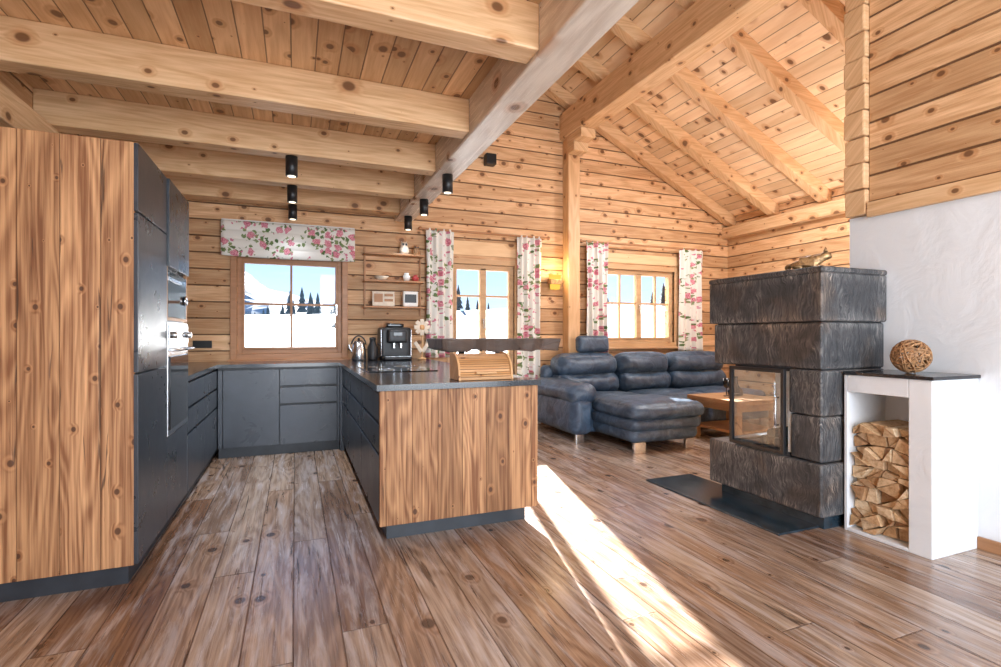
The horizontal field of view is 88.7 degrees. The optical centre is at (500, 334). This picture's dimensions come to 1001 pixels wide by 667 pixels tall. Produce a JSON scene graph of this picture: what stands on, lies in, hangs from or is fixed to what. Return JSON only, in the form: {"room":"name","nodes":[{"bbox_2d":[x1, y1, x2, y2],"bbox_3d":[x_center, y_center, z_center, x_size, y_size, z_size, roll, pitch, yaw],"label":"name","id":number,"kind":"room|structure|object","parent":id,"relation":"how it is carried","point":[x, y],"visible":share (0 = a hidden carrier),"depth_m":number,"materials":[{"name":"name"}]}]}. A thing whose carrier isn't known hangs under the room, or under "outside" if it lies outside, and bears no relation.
{"room":"traditional dwelling","nodes":[
{"label":"traditional dwelling","id":0,"kind":"room"},
{"bbox_2d":[0,70,81,135],"bbox_3d":[-2.173,-0.240,0.800,0.200,3.100,9.500,0,0,-22],"label":"wall","id":1,"kind":"structure","parent":0,"point":[13,81],"depth_m":3.23,"materials":[{"name":"brown wood"}]},
{"bbox_2d":[0,82,59,132],"bbox_3d":[-2.033,-1.310,0.856,0.100,0.200,9.500,0,0,-22],"label":"beam","id":2,"kind":"structure","parent":1,"relation":"attached to","point":[14,112],"depth_m":3.01,"materials":[{"name":"brown wood"}]},
{"bbox_2d":[0,0,541,144],"bbox_3d":[-0.724,-1.690,1.380,2.920,0.100,9.500,0,0,-22],"label":"ceiling","id":3,"kind":"structure","parent":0,"point":[223,27],"depth_m":2.91,"materials":[{"name":"brown wood"}]},
{"bbox_2d":[165,175,399,214],"bbox_3d":[-2.458,-1.525,5.473,2.740,0.230,0.150,0,0,-22],"label":"joist","id":4,"kind":"object","parent":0,"point":[188,187],"depth_m":5.45,"materials":[{"name":"beige wood"}]},
{"bbox_2d":[288,204,296,219],"bbox_3d":[-2.254,-1.331,5.555,0.090,0.158,0.090,0,0,-22],"label":"ceiling spotlight","id":5,"kind":"object","parent":4,"relation":"attached to","point":[292,208],"depth_m":5.52,"materials":[{"name":"black metal"}]},
{"bbox_2d":[185,197,394,215],"bbox_3d":[-2.553,-1.545,5.710,2.740,0.190,0.100,0,0,-22],"label":"joist","id":6,"kind":"object","parent":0,"point":[185,197],"depth_m":5.78,"materials":[{"name":"brown wood"}]},
{"bbox_2d":[184,198,727,377],"bbox_3d":[-0.130,-0.165,6.841,8.480,2.950,0.200,0,0,-22],"label":"wall","id":7,"kind":"structure","parent":0,"point":[208,281],"depth_m":6.35,"materials":[{"name":"brown wood"}]},
{"bbox_2d":[193,341,211,347],"bbox_3d":[-3.200,0.100,5.497,0.180,0.080,0.015,0,0,-22],"label":"power outlet","id":8,"kind":"object","parent":7,"relation":"attached to","point":[197,344],"visible":0.8,"depth_m":5.49,"materials":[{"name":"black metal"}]},
{"bbox_2d":[221,218,354,261],"bbox_3d":[-2.366,-1.053,5.782,1.390,0.415,0.106,0,0,-22],"label":"blind","id":9,"kind":"object","parent":7,"relation":"attached to","point":[243,238],"visible":1,"depth_m":5.73,"materials":[{"name":"fabric"}]},
{"bbox_2d":[227,358,349,361],"bbox_3d":[-2.376,0.290,5.813,1.286,0.030,0.100,0,0,-22],"label":"sill","id":10,"kind":"structure","parent":7,"relation":"attached to","point":[335,358],"depth_m":5.76,"materials":[{"name":"brown wood"}]},
{"bbox_2d":[230,256,347,359],"bbox_3d":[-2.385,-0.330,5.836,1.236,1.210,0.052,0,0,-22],"label":"window frame","id":11,"kind":"structure","parent":7,"relation":"attached to","point":[233,259],"depth_m":5.75,"materials":[{"name":"brown wood"}]},
{"bbox_2d":[242,261,336,348],"bbox_3d":[-2.403,-0.330,5.882,1.006,0.980,0.072,0,0,-22],"label":"window","id":12,"kind":"structure","parent":7,"relation":"in","point":[243,262],"depth_m":5.87,"materials":[{"name":"brown wood"}]},
{"bbox_2d":[362,247,424,315],"bbox_3d":[-1.285,-0.645,6.174,0.720,0.810,0.180,0,0,-22],"label":"wall shelf","id":13,"kind":"object","parent":7,"relation":"attached to","point":[365,253],"visible":0.95,"depth_m":6.12,"materials":[{"name":"brown wood"}]},
{"bbox_2d":[374,276,388,279],"bbox_3d":[-1.420,-0.676,6.109,0.170,0.048,0.170,0,0,-22],"label":"bowl","id":14,"kind":"object","parent":13,"relation":"on","point":[376,277],"visible":0.83,"depth_m":6.06,"materials":[{"name":"white ceramic"}]},
{"bbox_2d":[372,291,394,305],"bbox_3d":[-1.394,-0.432,6.098,0.260,0.176,0.040,0,0,-22],"label":"picture frame","id":15,"kind":"object","parent":13,"relation":"on","point":[379,298],"visible":1,"depth_m":6.08,"materials":[{"name":"brown wood"}]},
{"bbox_2d":[374,293,392,301],"bbox_3d":[-1.388,-0.440,6.082,0.220,0.100,0.006,0,0,-22],"label":"print","id":16,"kind":"object","parent":15,"relation":"attached to","point":[378,297],"depth_m":6.09,"materials":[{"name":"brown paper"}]},
{"bbox_2d":[399,241,408,253],"bbox_3d":[-1.170,-1.055,6.210,0.118,0.165,0.116,0,0,-22],"label":"owl figurine","id":17,"kind":"object","parent":13,"relation":"on","point":[403,249],"visible":0.94,"depth_m":6.17,"materials":[{"name":"white ceramic"}]},
{"bbox_2d":[403,273,409,280],"bbox_3d":[-1.142,-0.702,6.221,0.090,0.100,0.090,0,0,-22],"label":"jar","id":18,"kind":"object","parent":13,"relation":"on","point":[406,277],"visible":0.93,"depth_m":6.19,"materials":[{"name":"white ceramic"}]},
{"bbox_2d":[402,291,417,306],"bbox_3d":[-1.106,-0.436,6.238,0.180,0.187,0.115,0,0,-22],"label":"picture frame","id":19,"kind":"object","parent":13,"relation":"on","point":[409,298],"visible":0.92,"depth_m":6.19,"materials":[{"name":"white metal"}]},
{"bbox_2d":[412,275,418,280],"bbox_3d":[-1.040,-0.692,6.262,0.080,0.080,0.080,0,0,-22],"label":"jar","id":20,"kind":"object","parent":13,"relation":"on","point":[415,277],"visible":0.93,"depth_m":6.24,"materials":[{"name":"red ceramic"}]},
{"bbox_2d":[412,245,419,254],"bbox_3d":[-1.030,-1.037,6.265,0.092,0.130,0.091,0,0,-22],"label":"owl figurine","id":21,"kind":"object","parent":13,"relation":"on","point":[416,251],"visible":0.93,"depth_m":6.23,"materials":[{"name":"wood"}]},
{"bbox_2d":[447,258,516,374],"bbox_3d":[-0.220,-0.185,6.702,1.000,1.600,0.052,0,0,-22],"label":"window frame","id":22,"kind":"structure","parent":7,"relation":"attached to","point":[455,260],"depth_m":6.82,"materials":[{"name":"brown wood"}]},
{"bbox_2d":[455,267,509,356],"bbox_3d":[-0.239,-0.185,6.750,0.770,1.370,0.077,0,0,-22],"label":"window","id":23,"kind":"structure","parent":7,"relation":"in","point":[482,295],"depth_m":6.72,"materials":[{"name":"brown wood"}]},
{"bbox_2d":[418,226,549,239],"bbox_3d":[-0.181,-1.310,6.646,1.808,0.048,0.124,0,0,-22],"label":"curtain rod","id":24,"kind":"object","parent":7,"relation":"attached to","point":[419,227],"visible":1,"depth_m":6.58,"materials":[{"name":"brown wood"}]},
{"bbox_2d":[425,228,453,357],"bbox_3d":[-0.752,-0.520,6.380,0.363,1.600,0.073,0,0,-22],"label":"curtain","id":25,"kind":"object","parent":24,"relation":"hanging from","point":[439,244],"visible":0.9,"depth_m":6.37,"materials":[{"name":"fabric"}]},
{"bbox_2d":[517,235,541,423],"bbox_3d":[0.388,-0.065,6.835,0.363,2.510,0.074,0,0,-22],"label":"curtain","id":26,"kind":"object","parent":24,"relation":"hanging from","point":[528,249],"visible":0.7,"depth_m":6.83,"materials":[{"name":"fabric"}]},
{"bbox_2d":[453,240,516,257],"bbox_3d":[-0.131,-1.120,6.722,1.150,0.180,0.020,0,0,-22],"label":"trim","id":27,"kind":"structure","parent":7,"relation":"attached to","point":[472,248],"depth_m":6.68,"materials":[{"name":"brown wood"}]},
{"bbox_2d":[548,274,561,289],"bbox_3d":[0.732,-0.720,7.003,0.170,0.200,0.140,0,0,-22],"label":"wall sconce","id":28,"kind":"object","parent":7,"relation":"attached to","point":[554,281],"visible":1,"depth_m":6.94,"materials":[{"name":"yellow glass"}]},
{"bbox_2d":[431,94,725,232],"bbox_3d":[-0.130,-2.705,6.841,8.480,2.131,0.200,0,0,-22],"label":"gable","id":29,"kind":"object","parent":7,"relation":"attached to","point":[526,177],"visible":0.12,"depth_m":7.08,"materials":[{"name":"brown wood"}]},
{"bbox_2d":[484,153,496,166],"bbox_3d":[-0.135,-2.280,6.667,0.140,0.140,0.120,0,0,-22],"label":"wall speaker","id":30,"kind":"object","parent":29,"relation":"attached to","point":[490,159],"visible":1,"depth_m":6.62,"materials":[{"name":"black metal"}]},
{"bbox_2d":[607,272,669,338],"bbox_3d":[2.050,-0.425,7.666,1.160,0.970,0.077,0,0,-22],"label":"window","id":31,"kind":"structure","parent":7,"relation":"in","point":[637,279],"depth_m":7.64,"materials":[{"name":"brown wood"}]},
{"bbox_2d":[544,82,735,226],"bbox_3d":[1.859,-2.735,7.416,3.960,2.066,0.130,0,0,-22],"label":"rafter","id":32,"kind":"object","parent":7,"relation":"on","point":[555,92],"visible":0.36,"depth_m":7.52,"materials":[{"name":"brown wood"}]},
{"bbox_2d":[608,264,677,346],"bbox_3d":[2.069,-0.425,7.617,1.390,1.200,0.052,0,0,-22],"label":"window frame","id":33,"kind":"structure","parent":7,"relation":"attached to","point":[610,266],"depth_m":7.71,"materials":[{"name":"brown wood"}]},
{"bbox_2d":[608,253,678,266],"bbox_3d":[2.074,-1.120,7.604,1.500,0.140,0.020,0,0,-22],"label":"trim","id":34,"kind":"structure","parent":7,"relation":"attached to","point":[612,257],"depth_m":7.61,"materials":[{"name":"brown wood"}]},
{"bbox_2d":[609,346,677,348],"bbox_3d":[2.078,0.190,7.595,1.440,0.030,0.100,0,0,-22],"label":"sill","id":35,"kind":"structure","parent":7,"relation":"attached to","point":[669,347],"depth_m":7.56,"materials":[{"name":"brown wood"}]},
{"bbox_2d":[580,239,710,251],"bbox_3d":[2.168,-1.310,7.585,2.348,0.048,0.124,0,0,-22],"label":"curtain rod","id":36,"kind":"object","parent":7,"relation":"attached to","point":[581,240],"visible":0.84,"depth_m":7.51,"materials":[{"name":"brown wood"}]},
{"bbox_2d":[586,240,608,352],"bbox_3d":[1.357,-0.530,7.223,0.364,1.580,0.074,0,0,-22],"label":"curtain","id":37,"kind":"object","parent":36,"relation":"hanging from","point":[597,253],"visible":0.88,"depth_m":7.22,"materials":[{"name":"fabric"}]},
{"bbox_2d":[678,248,702,350],"bbox_3d":[2.922,-0.530,7.851,0.463,1.580,0.071,0,0,-22],"label":"curtain","id":38,"kind":"object","parent":36,"relation":"hanging from","point":[690,332],"visible":0.98,"depth_m":7.84,"materials":[{"name":"fabric"}]},
{"bbox_2d":[0,417,1000,666],"bbox_3d":[1.634,1.270,2.431,8.480,0.120,9.700,0,0,-22],"label":"floor","id":39,"kind":"structure","parent":0,"point":[285,559],"depth_m":2.47,"materials":[{"name":"brown wood"}]},
{"bbox_2d":[0,126,188,602],"bbox_3d":[-2.388,0.140,2.866,0.915,2.140,1.205,0,0,-22],"label":"tall cabinet","id":40,"kind":"object","parent":39,"relation":"on","point":[92,231],"visible":0.96,"depth_m":2.40,"materials":[{"name":"brown wood"}]},
{"bbox_2d":[168,270,187,319],"bbox_3d":[-2.086,-0.248,3.309,0.038,0.283,0.554,0,0,-22],"label":"built-in microwave","id":41,"kind":"object","parent":40,"relation":"in","point":[177,299],"visible":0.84,"depth_m":3.28,"materials":[{"name":"silver glass"}]},
{"bbox_2d":[163,322,194,436],"bbox_3d":[-2.068,0.263,3.316,0.076,0.685,0.591,0,0,-22],"label":"built-in oven","id":42,"kind":"object","parent":40,"relation":"in","point":[178,334],"visible":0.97,"depth_m":3.24,"materials":[{"name":"silver metal"}]},
{"bbox_2d":[179,361,225,506],"bbox_3d":[-3.013,0.749,4.420,0.907,0.922,2.135,0,0,-22],"label":"base cabinet","id":43,"kind":"object","parent":39,"relation":"on","point":[202,419],"visible":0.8,"depth_m":4.18,"materials":[{"name":"grey laminate"}]},
{"bbox_2d":[188,361,225,380],"bbox_3d":[-3.013,0.305,4.420,0.907,0.035,2.135,0,0,-22],"label":"countertop","id":44,"kind":"structure","parent":43,"relation":"on","point":[195,369],"depth_m":4.54,"materials":[{"name":"black stone"}]},
{"bbox_2d":[217,360,339,458],"bbox_3d":[-2.335,0.749,5.472,1.132,0.922,0.685,0,0,-22],"label":"base cabinet","id":45,"kind":"object","parent":39,"relation":"on","point":[265,407],"visible":1,"depth_m":5.18,"materials":[{"name":"grey laminate"}]},
{"bbox_2d":[217,360,339,367],"bbox_3d":[-2.335,0.305,5.472,1.132,0.035,0.685,0,0,-22],"label":"countertop","id":46,"kind":"structure","parent":45,"relation":"on","point":[297,363],"depth_m":5.23,"materials":[{"name":"black stone"}]},
{"bbox_2d":[337,358,540,538],"bbox_3d":[-0.837,0.749,4.657,1.045,0.922,3.310,0,0,-22],"label":"kitchen island","id":47,"kind":"object","parent":39,"relation":"on","point":[428,451],"visible":0.98,"depth_m":3.16,"materials":[{"name":"brown wood"}]},
{"bbox_2d":[337,358,540,390],"bbox_3d":[-0.837,0.305,4.657,1.045,0.035,3.310,0,0,-22],"label":"island countertop","id":48,"kind":"structure","parent":47,"relation":"on","point":[440,379],"depth_m":3.39,"materials":[{"name":"black stone"}]},
{"bbox_2d":[348,335,365,360],"bbox_3d":[-1.602,0.145,5.768,0.171,0.283,0.171,0,0,23],"label":"kettle","id":49,"kind":"object","parent":48,"relation":"on","point":[358,351],"visible":1,"depth_m":5.71,"materials":[{"name":"silver metal"}]},
{"bbox_2d":[367,337,380,359],"bbox_3d":[-1.438,0.155,5.804,0.140,0.261,0.116,0,0,12],"label":"thermos jug","id":50,"kind":"object","parent":48,"relation":"on","point":[372,349],"visible":0.99,"depth_m":5.77,"materials":[{"name":"black metal"}]},
{"bbox_2d":[377,323,411,359],"bbox_3d":[-1.229,0.075,5.981,0.360,0.421,0.420,0,0,-22],"label":"coffee machine","id":51,"kind":"object","parent":48,"relation":"on","point":[394,339],"visible":0.98,"depth_m":5.88,"materials":[{"name":"black metal"}]},
{"bbox_2d":[382,356,411,359],"bbox_3d":[-1.183,0.266,5.865,0.320,0.041,0.170,0,0,-22],"label":"drip tray","id":52,"kind":"object","parent":51,"relation":"on","point":[383,357],"depth_m":5.80,"materials":[{"name":"silver metal"}]},
{"bbox_2d":[357,365,437,372],"bbox_3d":[-0.900,0.283,4.379,0.540,0.008,0.800,0,0,-22],"label":"induction hob","id":53,"kind":"object","parent":48,"relation":"in","point":[381,368],"visible":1,"depth_m":4.29,"materials":[{"name":"black glass"}]},
{"bbox_2d":[414,319,429,359],"bbox_3d":[-0.917,0.051,5.987,0.186,0.471,0.100,0,0,1],"label":"daisy","id":54,"kind":"object","parent":48,"relation":"on","point":[421,326],"visible":0.95,"depth_m":5.97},
{"bbox_2d":[450,352,512,380],"bbox_3d":[-0.126,0.201,3.357,0.370,0.172,0.212,0,0,-22],"label":"bread box","id":55,"kind":"object","parent":48,"relation":"on","point":[480,366],"visible":1,"depth_m":3.30,"materials":[{"name":"brown wood"}]},
{"bbox_2d":[427,338,560,353],"bbox_3d":[-0.050,0.157,3.760,0.898,0.263,0.469,0,0,-22],"label":"raised bar","id":56,"kind":"object","parent":48,"relation":"on","point":[460,345],"visible":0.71,"depth_m":3.57,"materials":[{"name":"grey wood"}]},
{"bbox_2d":[563,127,594,352],"bbox_3d":[1.040,-0.742,6.904,0.220,3.904,0.548,0,0,-22],"label":"timber post","id":57,"kind":"object","parent":39,"relation":"on","point":[575,145],"visible":0.84,"depth_m":7.00,"materials":[{"name":"brown wood"}]},
{"bbox_2d":[560,0,781,140],"bbox_3d":[2.693,-2.874,2.746,0.240,0.360,9.500,0,0,-22],"label":"ceiling beam","id":58,"kind":"structure","parent":57,"relation":"on","point":[705,24],"depth_m":5.17,"materials":[{"name":"brown wood"}]},
{"bbox_2d":[537,336,768,453],"bbox_3d":[2.142,0.609,6.413,3.160,1.203,1.888,0,0,-22],"label":"sofa","id":59,"kind":"object","parent":39,"relation":"on","point":[638,398],"visible":0.9,"depth_m":6.36,"materials":[{"name":"blue leather"}]},
{"bbox_2d":[550,352,616,374],"bbox_3d":[1.107,0.394,6.737,0.920,0.332,0.417,0,0,-22],"label":"pillow","id":60,"kind":"object","parent":59,"relation":"on","point":[574,363],"depth_m":6.57,"materials":[{"name":"blue leather"}]},
{"bbox_2d":[552,373,618,390],"bbox_3d":[1.119,0.624,6.709,0.930,0.313,0.414,0,0,-22],"label":"cushion","id":61,"kind":"object","parent":59,"relation":"on","point":[601,381],"depth_m":6.58,"materials":[{"name":"blue leather"}]},
{"bbox_2d":[592,391,637,411],"bbox_3d":[1.330,0.828,6.315,0.910,0.252,0.778,0,0,-22],"label":"seat cushion","id":62,"kind":"object","parent":59,"relation":"on","point":[599,394],"depth_m":6.18,"materials":[{"name":"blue leather"}]},
{"bbox_2d":[614,351,667,372],"bbox_3d":[1.938,0.394,7.070,0.830,0.331,0.415,0,0,-22],"label":"pillow","id":63,"kind":"object","parent":59,"relation":"on","point":[627,362],"depth_m":6.90,"materials":[{"name":"blue leather"}]},
{"bbox_2d":[615,371,670,391],"bbox_3d":[1.950,0.624,7.040,0.840,0.315,0.415,0,0,-22],"label":"cushion","id":64,"kind":"object","parent":59,"relation":"on","point":[629,381],"depth_m":6.85,"materials":[{"name":"blue leather"}]},
{"bbox_2d":[593,394,703,419],"bbox_3d":[1.611,0.779,5.640,0.959,0.212,0.846,0,0,-22],"label":"cushion","id":65,"kind":"object","parent":59,"relation":"on","point":[639,406],"depth_m":5.36,"materials":[{"name":"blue leather"}]},
{"bbox_2d":[627,388,706,408],"bbox_3d":[2.156,0.827,6.646,0.850,0.252,0.778,0,0,-22],"label":"seat cushion","id":66,"kind":"object","parent":59,"relation":"on","point":[674,392],"depth_m":6.51,"materials":[{"name":"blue leather"}]},
{"bbox_2d":[665,351,722,371],"bbox_3d":[2.797,0.394,7.413,0.980,0.330,0.415,0,0,-22],"label":"pillow","id":67,"kind":"object","parent":59,"relation":"on","point":[678,361],"depth_m":7.22,"materials":[{"name":"blue leather"}]},
{"bbox_2d":[667,369,725,388],"bbox_3d":[2.809,0.624,7.384,0.990,0.314,0.415,0,0,-22],"label":"cushion","id":68,"kind":"object","parent":59,"relation":"on","point":[680,378],"depth_m":7.18,"materials":[{"name":"blue leather"}]},
{"bbox_2d":[680,386,765,395],"bbox_3d":[2.996,0.829,6.982,0.940,0.252,0.777,0,0,-22],"label":"seat cushion","id":69,"kind":"object","parent":59,"relation":"on","point":[704,389],"depth_m":6.81,"materials":[{"name":"blue leather"}]},
{"bbox_2d":[687,392,774,435],"bbox_3d":[2.735,0.965,6.005,0.700,0.490,0.760,0,0,-22],"label":"coffee table","id":70,"kind":"object","parent":39,"relation":"on","point":[746,402],"visible":0.56,"depth_m":5.80,"materials":[{"name":"brown wood"}]},
{"bbox_2d":[723,378,728,395],"bbox_3d":[2.667,0.615,6.042,0.084,0.210,0.084,0,0,-22],"label":"wine glass","id":71,"kind":"object","parent":70,"relation":"on","point":[725,380],"depth_m":6.02,"materials":[{"name":"clear glass"}]},
{"bbox_2d":[699,420,769,433],"bbox_3d":[2.735,1.075,6.005,0.620,0.030,0.660,0,0,-22],"label":"shelf","id":72,"kind":"object","parent":70,"relation":"attached to","point":[721,425],"depth_m":5.90,"materials":[{"name":"brown wood"}]},
{"bbox_2d":[728,376,742,395],"bbox_3d":[2.786,0.605,6.069,0.170,0.230,0.170,0,0,-22],"label":"wine decanter","id":73,"kind":"object","parent":70,"relation":"on","point":[738,391],"visible":0.66,"depth_m":6.01,"materials":[{"name":"clear glass"}]},
{"bbox_2d":[646,474,818,535],"bbox_3d":[1.659,1.204,3.755,0.470,0.012,1.260,0,0,-22],"label":"floor plate","id":74,"kind":"object","parent":39,"relation":"on","point":[706,492],"visible":0.76,"depth_m":3.62,"materials":[{"name":"black metal"}]},
{"bbox_2d":[709,266,886,528],"bbox_3d":[2.044,0.393,3.650,0.684,1.635,0.928,0,0,-22],"label":"stove","id":75,"kind":"object","parent":39,"relation":"on","point":[806,327],"visible":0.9,"depth_m":3.32,"materials":[{"name":"dark grey stone"},{"name":"glass"},{"name":"black metal"}]},
{"bbox_2d":[785,247,831,269],"bbox_3d":[2.055,-0.506,3.423,0.275,0.146,0.100,0,0,30],"label":"animal figurine","id":76,"kind":"object","parent":75,"relation":"on","point":[816,260],"visible":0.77,"depth_m":3.38,"materials":[{"name":"gold metal"}]},
{"bbox_2d":[843,369,980,559],"bbox_3d":[2.423,0.718,3.039,0.440,0.985,0.488,0,0,-22],"label":"storage shelf","id":77,"kind":"object","parent":39,"relation":"on","point":[940,409],"visible":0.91,"depth_m":2.83,"materials":[{"name":"white paint"}]},
{"bbox_2d":[850,419,908,541],"bbox_3d":[2.374,0.860,3.077,0.356,0.655,0.332,0,0,-22],"label":"firewood stack","id":78,"kind":"object","parent":77,"relation":"in","point":[881,467],"visible":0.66,"depth_m":3.03,"materials":[{"name":"brown wood"}]},
{"bbox_2d":[889,339,932,372],"bbox_3d":[2.414,0.126,3.014,0.196,0.199,0.195,0,0,-8],"label":"ball","id":79,"kind":"object","parent":77,"relation":"on","point":[917,356],"visible":1,"depth_m":2.96,"materials":[{"name":"brown wicker"}]},
{"bbox_2d":[556,0,846,216],"bbox_3d":[3.654,-2.810,3.265,4.210,2.121,9.750,0,0,-22],"label":"ceiling","id":80,"kind":"structure","parent":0,"point":[787,31],"depth_m":5.99,"materials":[{"name":"beige wood"}]},
{"bbox_2d":[728,188,849,396],"bbox_3d":[4.472,-0.295,6.484,0.200,3.210,3.880,0,0,-22],"label":"wall","id":81,"kind":"structure","parent":0,"point":[767,251],"depth_m":7.35,"materials":[{"name":"brown wood"}]},
{"bbox_2d":[573,53,778,216],"bbox_3d":[2.149,-2.735,6.691,3.960,2.066,0.130,0,0,-22],"label":"rafter","id":82,"kind":"object","parent":81,"relation":"on","point":[586,64],"visible":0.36,"depth_m":6.79,"materials":[{"name":"brown wood"}]},
{"bbox_2d":[609,15,831,203],"bbox_3d":[2.438,-2.735,5.967,3.960,2.066,0.130,0,0,-22],"label":"rafter","id":83,"kind":"object","parent":81,"relation":"on","point":[624,28],"visible":0.64,"depth_m":6.06,"materials":[{"name":"brown wood"}]},
{"bbox_2d":[675,0,846,152],"bbox_3d":[2.728,-2.735,5.243,3.960,2.066,0.130,0,0,-22],"label":"rafter","id":84,"kind":"object","parent":81,"relation":"on","point":[739,43],"visible":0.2,"depth_m":5.29,"materials":[{"name":"brown wood"}]},
{"bbox_2d":[722,198,844,238],"bbox_3d":[4.323,-1.625,6.425,0.120,0.170,3.880,0,0,-22],"label":"wall plate","id":85,"kind":"object","parent":81,"relation":"on","point":[835,207],"depth_m":7.11,"materials":[{"name":"beige wood"}]},
{"bbox_2d":[798,0,845,47],"bbox_3d":[3.018,-2.735,4.519,3.960,2.066,0.130,0,0,-22],"label":"rafter","id":86,"kind":"object","parent":81,"relation":"on","point":[830,13],"visible":0.12,"depth_m":4.42,"materials":[{"name":"brown wood"}]},
{"bbox_2d":[870,0,1000,541],"bbox_3d":[3.578,-0.930,0.936,0.160,4.481,5.480,0,0,-22],"label":"wall","id":87,"kind":"structure","parent":0,"point":[935,65],"depth_m":3.06,"materials":[{"name":"brown wood"}]},
{"bbox_2d":[844,0,869,218],"bbox_3d":[2.463,-1.967,3.522,0.110,2.306,0.140,0,0,-22],"label":"log","id":88,"kind":"object","parent":87,"relation":"attached to","point":[857,16],"visible":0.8,"depth_m":3.48,"materials":[{"name":"brown wood"}]},
{"bbox_2d":[850,216,869,268],"bbox_3d":[2.479,0.200,3.523,0.020,2.020,0.140,0,0,-22],"label":"post","id":89,"kind":"object","parent":87,"relation":"attached to","point":[860,226],"visible":0.21,"depth_m":3.52,"materials":[{"name":"white paint"}]},
{"bbox_2d":[866,171,1000,216],"bbox_3d":[3.488,-0.840,0.900,0.035,0.100,5.480,0,0,-22],"label":"trim","id":90,"kind":"structure","parent":87,"relation":"attached to","point":[989,183],"depth_m":3.06,"materials":[{"name":"brown wood"}]},
{"bbox_2d":[977,536,1000,555],"bbox_3d":[3.614,1.175,0.632,0.020,0.070,4.890,0,0,-22],"label":"baseboard","id":91,"kind":"structure","parent":87,"relation":"attached to","point":[984,544],"depth_m":2.85,"materials":[{"name":"brown wood"}]},
{"bbox_3d":[-0.330,-2.772,1.672,4.370,2.198,9.750,0,0,-22],"label":"ceiling","id":92,"kind":"structure","parent":0,"visible":0},
{"bbox_2d":[394,0,638,221],"bbox_3d":[0.562,-1.575,1.894,0.210,0.370,9.500,0,0,-22],"label":"beam","id":93,"kind":"structure","parent":92,"relation":"attached to","point":[568,29],"depth_m":2.91,"materials":[{"name":"brown wood"}]},
{"bbox_2d":[0,15,468,138],"bbox_3d":[-1.515,-1.525,3.115,2.740,0.230,0.150,0,0,-22],"label":"joist","id":94,"kind":"object","parent":93,"relation":"attached to","point":[29,47],"depth_m":2.99,"materials":[{"name":"beige wood"}]},
{"bbox_2d":[33,88,435,175],"bbox_3d":[-1.857,-1.525,3.969,2.740,0.230,0.150,0,0,-22],"label":"joist","id":95,"kind":"object","parent":93,"relation":"attached to","point":[71,113],"depth_m":3.82,"materials":[{"name":"beige wood"}]},
{"bbox_2d":[285,155,297,177],"bbox_3d":[-1.653,-1.331,4.051,0.090,0.158,0.090,0,0,-22],"label":"ceiling spotlight","id":96,"kind":"object","parent":95,"relation":"attached to","point":[291,161],"depth_m":4.02,"materials":[{"name":"black metal"}]},
{"bbox_2d":[82,135,413,198],"bbox_3d":[-2.173,-1.525,4.758,2.740,0.230,0.150,0,0,-22],"label":"joist","id":97,"kind":"object","parent":93,"relation":"attached to","point":[180,161],"depth_m":4.71,"materials":[{"name":"beige wood"}]},
{"bbox_2d":[287,184,296,202],"bbox_3d":[-1.968,-1.331,4.840,0.090,0.158,0.090,0,0,-22],"label":"ceiling spotlight","id":98,"kind":"object","parent":97,"relation":"attached to","point":[291,189],"depth_m":4.80,"materials":[{"name":"black metal"}]},
{"bbox_2d":[232,0,538,63],"bbox_3d":[-1.107,-1.525,2.094,2.740,0.230,0.150,0,0,-22],"label":"joist","id":99,"kind":"object","parent":93,"relation":"attached to","point":[503,29],"depth_m":2.39,"materials":[{"name":"beige wood"}]},
{"bbox_2d":[404,216,411,230],"bbox_3d":[-1.083,-1.311,6.007,0.090,0.158,0.090,0,0,-22],"label":"ceiling spotlight","id":100,"kind":"object","parent":93,"relation":"attached to","point":[407,219],"visible":1,"depth_m":5.97,"materials":[{"name":"black metal"}]},
{"bbox_2d":[420,199,427,215],"bbox_3d":[-0.786,-1.311,5.264,0.090,0.158,0.090,0,0,-22],"label":"ceiling spotlight","id":101,"kind":"object","parent":93,"relation":"attached to","point":[423,202],"visible":1,"depth_m":5.22,"materials":[{"name":"black metal"}]},
{"bbox_2d":[442,173,452,193],"bbox_3d":[-0.460,-1.311,4.447,0.090,0.158,0.090,0,0,-22],"label":"ceiling spotlight","id":102,"kind":"object","parent":93,"relation":"attached to","point":[447,179],"visible":1,"depth_m":4.41,"materials":[{"name":"black metal"}]},
{"label":"outside","id":103,"kind":"structure","parent":0,"visible":0},
{"bbox_2d":[245,304,664,353],"bbox_3d":[-14.855,-0.100,37.139,220.000,7.563,200.000,0,0,-22],"label":"snowy ground","id":104,"kind":"structure","parent":103,"point":[308,330],"depth_m":35.94,"materials":[{"name":"white snow"}]},
{"bbox_2d":[254,283,664,327],"bbox_3d":[4.184,-5.252,49.147,111.460,12.500,56.336,0,0,-22],"label":"trees","id":105,"kind":"object","parent":104,"relation":"on","point":[310,310],"visible":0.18,"depth_m":56.95,"materials":[{"name":"plant"}]},
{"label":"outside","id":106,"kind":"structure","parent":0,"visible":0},
{"bbox_2d":[245,272,332,314],"bbox_3d":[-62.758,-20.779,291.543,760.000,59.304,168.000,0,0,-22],"label":"mountain range","id":107,"kind":"object","parent":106,"point":[255,292],"visible":0.02,"depth_m":284.53,"materials":[{"name":"white snow"}]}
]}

